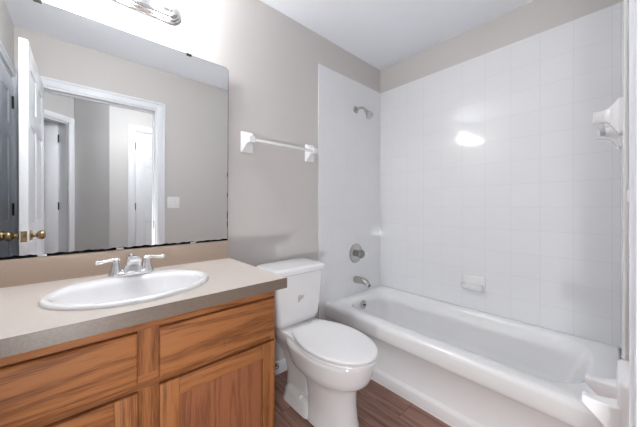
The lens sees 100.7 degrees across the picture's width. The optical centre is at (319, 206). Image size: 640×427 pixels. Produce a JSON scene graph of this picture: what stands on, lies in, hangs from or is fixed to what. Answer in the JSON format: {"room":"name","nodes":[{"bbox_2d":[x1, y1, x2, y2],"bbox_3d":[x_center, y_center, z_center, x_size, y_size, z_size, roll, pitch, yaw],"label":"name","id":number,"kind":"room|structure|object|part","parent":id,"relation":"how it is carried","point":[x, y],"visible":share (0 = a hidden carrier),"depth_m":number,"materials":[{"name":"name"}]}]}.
{"room":"bathroom","nodes":[
{"label":"bathroom","id":0,"kind":"room"},
{"bbox_2d":[0,0,379,400],"bbox_3d":[-0.394,-0.100,1.763,2.762,2.440,0.120,0,0,-42],"label":"wall","id":1,"kind":"structure","parent":0,"point":[271,59],"depth_m":1.70,"materials":[{"name":"paint"}]},
{"bbox_2d":[0,240,227,287],"bbox_3d":[-0.909,0.246,1.204,1.006,0.103,0.020,0,0,-42],"label":"backsplash","id":2,"kind":"structure","parent":1,"relation":"attached to","point":[31,270],"depth_m":1.12,"materials":[{"name":"laminate"}]},
{"bbox_2d":[112,0,180,24],"bbox_3d":[-0.905,-0.985,1.125,0.611,0.112,0.144,0,0,-42],"label":"vanity light","id":3,"kind":"object","parent":1,"relation":"attached to","point":[166,11],"visible":1,"depth_m":1.28,"materials":[{"name":"silver metal"}]},
{"bbox_2d":[160,2,171,12],"bbox_3d":[-0.749,-0.985,1.296,0.052,0.052,0.033,0,0,-42],"label":"socket","id":4,"kind":"object","parent":3,"relation":"attached to","point":[163,9],"depth_m":1.29,"materials":[{"name":"silver metal"}]},
{"bbox_3d":[-0.712,-0.985,1.255,0.074,0.074,0.078,0,0,-42],"label":"bulb","id":5,"kind":"part","parent":3,"relation":"part of","materials":[{"name":"white glass"}]},
{"bbox_2d":[240,131,317,162],"bbox_3d":[-0.240,-0.395,1.769,0.580,0.124,0.078,0,0,-42],"label":"towel bar","id":6,"kind":"object","parent":1,"relation":"attached to","point":[247,140],"visible":1,"depth_m":1.64,"materials":[{"name":"ceramic"}]},
{"bbox_2d":[275,358,287,375],"bbox_3d":[-0.283,1.077,1.775,0.731,0.085,0.012,0,0,-42],"label":"baseboard","id":7,"kind":"structure","parent":1,"relation":"attached to","point":[282,363],"depth_m":1.79,"materials":[{"name":"white paint"}]},
{"bbox_2d":[318,64,380,319],"bbox_3d":[0.287,0.014,2.290,0.805,2.212,0.009,0,0,-42],"label":"wall tile","id":8,"kind":"structure","parent":1,"relation":"attached to","point":[349,143],"depth_m":2.23,"materials":[{"name":"white tile"}]},
{"bbox_2d":[349,243,366,262],"bbox_3d":[0.337,0.400,2.274,0.168,0.168,0.082,0,0,-42],"label":"shower valve","id":9,"kind":"object","parent":8,"relation":"attached to","point":[356,253],"visible":1,"depth_m":2.27,"materials":[{"name":"silver metal"}]},
{"bbox_3d":[0.343,0.400,2.268,0.072,0.072,0.066,0,0,-42],"label":"knob","id":10,"kind":"part","parent":9,"relation":"part of","materials":[{"name":"silver metal"}]},
{"bbox_2d":[353,276,370,287],"bbox_3d":[0.362,0.635,2.246,0.062,0.076,0.157,0,0,-42],"label":"tub spout","id":11,"kind":"object","parent":8,"relation":"attached to","point":[357,279],"visible":1,"depth_m":2.23,"materials":[{"name":"silver metal"}]},
{"bbox_2d":[353,106,373,118],"bbox_3d":[0.370,-0.804,2.237,0.066,0.143,0.181,0,0,-42],"label":"shower","id":12,"kind":"object","parent":8,"relation":"attached to","point":[369,114],"visible":1,"depth_m":2.21,"materials":[{"name":"silver metal"}]},
{"bbox_2d":[275,370,450,426],"bbox_3d":[0.716,1.145,-0.198,5.200,0.050,4.520,0,0,-42],"label":"floor","id":13,"kind":"structure","parent":0,"point":[377,405],"depth_m":1.45,"materials":[{"name":"brown wood"}]},
{"bbox_2d":[0,291,274,426],"bbox_3d":[-0.735,0.731,0.991,0.981,0.778,0.569,0,0,-42],"label":"vanity cabinet","id":14,"kind":"object","parent":13,"relation":"on","point":[217,368],"visible":0.94,"depth_m":0.83,"materials":[{"name":"brown wood"}]},
{"bbox_3d":[-0.707,0.453,0.645,0.436,0.154,0.018,0,0,-42],"label":"drawer","id":15,"kind":"part","parent":14,"relation":"part of","materials":[{"name":"brown wood"}]},
{"bbox_3d":[-0.707,0.581,0.645,0.325,0.056,0.018,0,0,-42],"label":"door rail","id":16,"kind":"part","parent":14,"relation":"part of","materials":[{"name":"brown wood"}]},
{"bbox_3d":[-0.684,0.534,0.691,0.478,0.042,0.018,0,0,-42],"label":"frame rail","id":17,"kind":"part","parent":14,"relation":"part of","materials":[{"name":"brown wood"}]},
{"bbox_3d":[-0.562,0.358,0.800,0.981,0.033,0.018,0,0,-42],"label":"frame rail","id":18,"kind":"part","parent":14,"relation":"part of","materials":[{"name":"brown wood"}]},
{"bbox_2d":[0,240,286,357],"bbox_3d":[-0.715,0.268,0.998,1.020,0.146,0.588,0,0,-42],"label":"countertop","id":19,"kind":"structure","parent":14,"relation":"on","point":[25,326],"depth_m":0.97,"materials":[{"name":"laminate"}]},
{"bbox_2d":[38,269,208,310],"bbox_3d":[-0.687,0.358,0.991,0.505,0.150,0.433,0,0,-42],"label":"sink","id":20,"kind":"object","parent":19,"relation":"in","point":[103,292],"visible":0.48,"depth_m":1.01,"materials":[{"name":"ceramic"}]},
{"bbox_2d":[94,253,164,277],"bbox_3d":[-0.779,0.242,1.104,0.245,0.085,0.120,0,0,-42],"label":"faucet","id":21,"kind":"object","parent":19,"relation":"on","point":[133,265],"visible":1,"depth_m":1.09,"materials":[{"name":"silver metal"}]},
{"bbox_3d":[-0.863,0.220,1.067,0.018,0.020,0.072,0,0,42],"label":"lever","id":22,"kind":"part","parent":21,"relation":"part of","materials":[{"name":"silver metal"}]},
{"bbox_3d":[-0.839,0.241,1.093,0.050,0.062,0.050,0,0,-42],"label":"handle","id":23,"kind":"part","parent":21,"relation":"part of","materials":[{"name":"silver metal"}]},
{"bbox_3d":[-0.777,0.239,1.102,0.066,0.071,0.114,0,0,-42],"label":"spout","id":24,"kind":"part","parent":21,"relation":"part of","materials":[{"name":"silver metal"}]},
{"bbox_3d":[-0.762,0.241,1.163,0.050,0.062,0.050,0,0,-42],"label":"handle","id":25,"kind":"part","parent":21,"relation":"part of","materials":[{"name":"silver metal"}]},
{"bbox_3d":[-0.734,0.220,1.183,0.072,0.020,0.018,0,0,-36],"label":"lever","id":26,"kind":"part","parent":21,"relation":"part of","materials":[{"name":"silver metal"}]},
{"bbox_3d":[-0.371,0.534,0.973,0.365,0.042,0.018,0,0,-42],"label":"frame rail","id":27,"kind":"part","parent":14,"relation":"part of","materials":[{"name":"brown wood"}]},
{"bbox_3d":[-0.348,0.453,0.969,0.417,0.154,0.018,0,0,-42],"label":"drawer","id":28,"kind":"part","parent":14,"relation":"part of","materials":[{"name":"brown wood"}]},
{"bbox_3d":[-0.351,0.779,0.972,0.313,0.348,0.010,0,0,-42],"label":"door","id":29,"kind":"part","parent":14,"relation":"part of","materials":[{"name":"brown wood"}]},
{"bbox_3d":[-0.348,0.581,0.969,0.305,0.056,0.018,0,0,-42],"label":"door rail","id":30,"kind":"part","parent":14,"relation":"part of","materials":[{"name":"brown wood"}]},
{"bbox_2d":[256,258,378,426],"bbox_3d":[-0.013,0.741,1.496,0.398,0.759,0.754,0,0,-42],"label":"toilet","id":31,"kind":"object","parent":13,"relation":"on","point":[328,362],"visible":0.95,"depth_m":1.39,"materials":[{"name":"ceramic"}]},
{"bbox_3d":[-0.182,0.381,1.683,0.398,0.039,0.249,0,0,-42],"label":"tank lid","id":32,"kind":"part","parent":31,"relation":"part of","materials":[{"name":"ceramic"}]},
{"bbox_3d":[-0.185,0.556,1.686,0.376,0.317,0.226,0,0,-42],"label":"tank","id":33,"kind":"part","parent":31,"relation":"part of","materials":[{"name":"ceramic"}]},
{"bbox_3d":[0.080,0.710,1.407,0.348,0.025,0.494,0,0,-42],"label":"seat lid","id":34,"kind":"part","parent":31,"relation":"part of","materials":[{"name":"plastic"}]},
{"bbox_3d":[0.081,0.727,1.406,0.352,0.010,0.496,0,0,-42],"label":"seat","id":35,"kind":"part","parent":31,"relation":"part of","materials":[{"name":"plastic"}]},
{"bbox_2d":[325,285,620,426],"bbox_3d":[0.821,0.932,1.737,0.734,0.375,1.526,0,0,-42],"label":"bathtub","id":36,"kind":"object","parent":13,"relation":"on","point":[464,366],"visible":0.92,"depth_m":1.49,"materials":[{"name":"ceramic"}]},
{"bbox_3d":[0.362,0.811,2.201,0.070,0.069,0.016,0,0,-42],"label":"overflow plate","id":37,"kind":"part","parent":36,"relation":"part of","materials":[{"name":"silver metal"}]},
{"bbox_2d":[371,378,453,426],"bbox_3d":[0.547,1.117,1.490,0.006,0.005,1.526,0,0,-42],"label":"trim","id":38,"kind":"structure","parent":36,"relation":"attached to","point":[371,378],"depth_m":1.50,"materials":[{"name":"white"}]},
{"bbox_2d":[260,0,533,69],"bbox_3d":[0.716,-1.345,-0.198,5.200,0.050,4.520,0,0,-42],"label":"ceiling","id":39,"kind":"structure","parent":0,"point":[383,34],"depth_m":1.88,"materials":[{"name":"paint"}]},
{"bbox_2d":[380,0,620,92],"bbox_3d":[1.183,-0.100,1.986,0.120,2.440,1.660,0,0,-42],"label":"wall","id":40,"kind":"structure","parent":0,"point":[535,17],"depth_m":1.86,"materials":[{"name":"paint"}]},
{"bbox_2d":[381,3,619,347],"bbox_3d":[1.097,0.014,1.985,0.009,2.212,1.545,0,0,-42],"label":"wall tile","id":41,"kind":"structure","parent":40,"relation":"attached to","point":[495,167],"depth_m":1.76,"materials":[{"name":"white tile"}]},
{"bbox_2d":[461,273,485,292],"bbox_3d":[1.099,0.555,1.918,0.078,0.112,0.156,0,0,-42],"label":"soap dish","id":42,"kind":"object","parent":41,"relation":"attached to","point":[470,282],"visible":1,"depth_m":1.91,"materials":[{"name":"ceramic"}]},
{"bbox_2d":[628,0,628,360],"bbox_3d":[0.718,-0.100,0.528,2.522,2.440,0.115,0,0,-42],"label":"wall","id":43,"kind":"structure","parent":0,"point":[628,0],"depth_m":0.86,"materials":[{"name":"paint"}]},
{"bbox_2d":[582,359,628,426],"bbox_3d":[0.743,0.487,0.685,0.160,0.156,0.086,0,0,-42],"label":"toilet paper holder","id":44,"kind":"object","parent":43,"relation":"attached to","point":[610,405],"visible":0.98,"depth_m":0.65,"materials":[{"name":"ceramic"}]},
{"bbox_3d":[0.776,0.514,0.730,0.048,0.096,0.064,0,0,-42],"label":"arm","id":45,"kind":"part","parent":44,"relation":"part of","materials":[{"name":"ceramic"}]},
{"bbox_3d":[0.694,0.514,0.656,0.048,0.096,0.064,0,0,-42],"label":"arm","id":46,"kind":"part","parent":44,"relation":"part of","materials":[{"name":"ceramic"}]},
{"bbox_3d":[0.762,0.487,0.663,0.160,0.156,0.027,0,0,-42],"label":"plate","id":47,"kind":"part","parent":44,"relation":"part of","materials":[{"name":"ceramic"}]},
{"bbox_2d":[620,0,627,360],"bbox_3d":[1.315,0.014,1.148,0.805,2.212,0.009,0,0,-42],"label":"wall tile","id":48,"kind":"structure","parent":43,"relation":"attached to","point":[624,3],"depth_m":0.88,"materials":[{"name":"white tile"}]},
{"bbox_2d":[593,97,622,148],"bbox_3d":[1.237,-0.338,1.137,0.440,0.124,0.078,0,0,-42],"label":"towel bar","id":49,"kind":"object","parent":48,"relation":"attached to","point":[612,116],"visible":0.99,"depth_m":1.01,"materials":[{"name":"ceramic"}]},
{"bbox_2d":[629,0,639,426],"bbox_3d":[0.163,0.065,0.028,0.960,2.110,0.147,0,0,-42],"label":"trim","id":50,"kind":"structure","parent":43,"relation":"attached to","point":[634,5],"depth_m":0.38,"materials":[{"name":"white paint"}]},
{"bbox_3d":[-0.788,-0.100,0.211,0.140,2.440,1.660,0,0,-42],"label":"wall","id":51,"kind":"structure","parent":0,"visible":0},
{"bbox_2d":[0,0,228,259],"bbox_3d":[-0.903,-0.304,1.195,1.002,0.994,0.013,0,0,-42],"label":"wall mirror","id":52,"kind":"object","parent":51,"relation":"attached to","point":[111,138],"visible":1,"depth_m":1.15,"materials":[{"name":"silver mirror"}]}
]}

